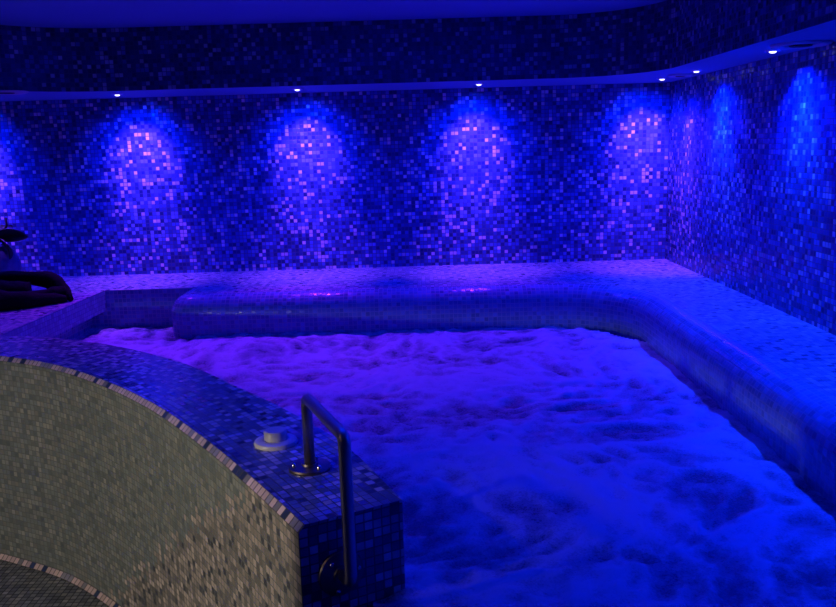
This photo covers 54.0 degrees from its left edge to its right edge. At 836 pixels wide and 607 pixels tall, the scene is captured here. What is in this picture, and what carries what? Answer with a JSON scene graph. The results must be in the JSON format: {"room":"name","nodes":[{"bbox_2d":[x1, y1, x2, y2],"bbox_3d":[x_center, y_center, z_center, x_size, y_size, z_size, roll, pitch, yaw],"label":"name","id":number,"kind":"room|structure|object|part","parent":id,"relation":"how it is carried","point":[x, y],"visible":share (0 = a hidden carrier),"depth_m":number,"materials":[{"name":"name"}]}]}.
{"room":"indoor spa pool","nodes":[
{"label":"indoor spa pool","id":0,"kind":"room"},
{"bbox_2d":[0,560,108,606],"bbox_3d":[-0.812,1.320,2.470,5.100,0.001,6.760,-2,11,0],"label":"floor","id":1,"kind":"structure","parent":0,"point":[20,586],"depth_m":3.34,"materials":[{"name":"tile"}]},
{"bbox_2d":[0,259,835,606],"bbox_3d":[-0.831,0.672,3.272,5.100,0.970,4.940,-2,11,0],"label":"pool","id":2,"kind":"object","parent":1,"relation":"on","point":[141,478],"depth_m":3.20,"materials":[{"name":"tile"}]},
{"bbox_2d":[0,218,27,271],"bbox_3d":[-2.729,-0.323,5.212,0.379,0.436,0.436,-11,14,-40],"label":"potted plant","id":3,"kind":"object","parent":2,"relation":"on","point":[9,260],"visible":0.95,"depth_m":5.16,"materials":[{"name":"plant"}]},
{"bbox_2d":[0,271,73,310],"bbox_3d":[-2.400,-0.069,4.545,0.903,0.169,0.465,-2,11,0],"label":"driftwood","id":4,"kind":"object","parent":2,"relation":"on","point":[16,292],"visible":1,"depth_m":4.59,"materials":[{"name":"brown wood"}]},
{"bbox_2d":[0,553,120,606],"bbox_3d":[-1.602,1.194,3.185,3.644,0.018,0.582,6,13,33],"label":"baseboard","id":5,"kind":"structure","parent":2,"relation":"attached to","point":[83,585],"depth_m":3.44,"materials":[{"name":"tile"}]},
{"bbox_3d":[-1.618,0.297,3.027,3.659,0.017,0.581,6,13,33],"label":"edge trim","id":6,"kind":"part","parent":2,"relation":"part of","materials":[{"name":"tile"}]},
{"bbox_3d":[-0.400,0.368,2.299,0.064,0.030,0.064,-2,11,0],"label":"knob","id":7,"kind":"part","parent":2,"relation":"part of","materials":[{"name":"beige plastic"}]},
{"bbox_3d":[-0.399,0.373,2.300,0.122,0.040,0.122,-2,11,0],"label":"push button","id":8,"kind":"part","parent":2,"relation":"part of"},
{"bbox_2d":[289,394,362,595],"bbox_3d":[-0.227,0.438,1.966,0.110,0.410,0.431,-5,11,-18],"label":"handrail","id":9,"kind":"object","parent":2,"relation":"attached to","point":[341,571],"visible":1,"depth_m":1.83,"materials":[{"name":"silver metal"}]},
{"bbox_2d":[73,325,835,606],"bbox_3d":[-0.393,0.482,3.063,3.186,0.045,4.036,-2,11,0],"label":"pool water","id":10,"kind":"object","parent":2,"relation":"in","point":[547,466],"visible":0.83,"depth_m":2.67,"materials":[{"name":"blue liquid"}]},
{"bbox_2d":[0,0,665,27],"bbox_3d":[-0.882,-1.085,2.006,5.100,0.001,6.760,-2,11,0],"label":"ceiling","id":11,"kind":"structure","parent":0,"point":[26,13],"depth_m":4.30,"materials":[{"name":"blue paint"}]},
{"bbox_2d":[0,0,835,91],"bbox_3d":[-0.569,-1.013,2.409,3.820,0.390,4.720,-2,11,0],"label":"bulkhead","id":12,"kind":"structure","parent":11,"relation":"attached to","point":[667,34],"depth_m":4.71,"materials":[{"name":"tile"}]},
{"bbox_2d":[0,82,669,275],"bbox_3d":[-0.869,-0.644,5.533,5.100,2.700,0.001,-2,11,0],"label":"wall","id":13,"kind":"structure","parent":0,"point":[564,173],"depth_m":5.50,"materials":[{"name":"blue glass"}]},
{"bbox_2d":[0,19,835,101],"bbox_3d":[-0.872,-0.741,2.073,5.100,0.001,6.760,-2,11,0],"label":"soffit","id":14,"kind":"structure","parent":0,"point":[827,30],"depth_m":4.89,"materials":[{"name":"blue paint"}]},
{"bbox_2d":[0,90,28,94],"bbox_3d":[-2.295,-1.175,4.568,0.229,0.013,0.229,-2,11,0],"label":"air vent","id":15,"kind":"object","parent":14,"relation":"attached to","point":[2,92],"visible":1,"depth_m":4.54,"materials":[{"name":"grey plastic"}]},
{"bbox_2d":[668,73,692,77],"bbox_3d":[1.518,-1.319,4.745,0.140,0.013,0.140,-2,11,0],"label":"air vent","id":16,"kind":"object","parent":14,"relation":"attached to","point":[682,74],"visible":1,"depth_m":4.70,"materials":[{"name":"grey plastic"}]},
{"bbox_2d":[765,49,780,52],"bbox_3d":[1.534,-1.089,3.547,0.066,0.012,0.066,-2,11,0],"label":"recessed light","id":17,"kind":"object","parent":14,"relation":"attached to","point":[777,50],"visible":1,"depth_m":3.53,"materials":[{"name":"white"}]},
{"bbox_2d":[770,40,832,49],"bbox_3d":[1.546,-1.043,3.311,0.229,0.013,0.229,-2,11,0],"label":"air vent","id":18,"kind":"object","parent":14,"relation":"attached to","point":[804,44],"visible":1,"depth_m":3.27,"materials":[{"name":"grey plastic"}]},
{"bbox_2d":[665,42,835,335],"bbox_3d":[1.698,-0.078,2.214,0.001,2.700,6.760,-2,11,0],"label":"wall","id":19,"kind":"structure","parent":0,"point":[751,181],"depth_m":4.01,"materials":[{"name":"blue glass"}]}
]}

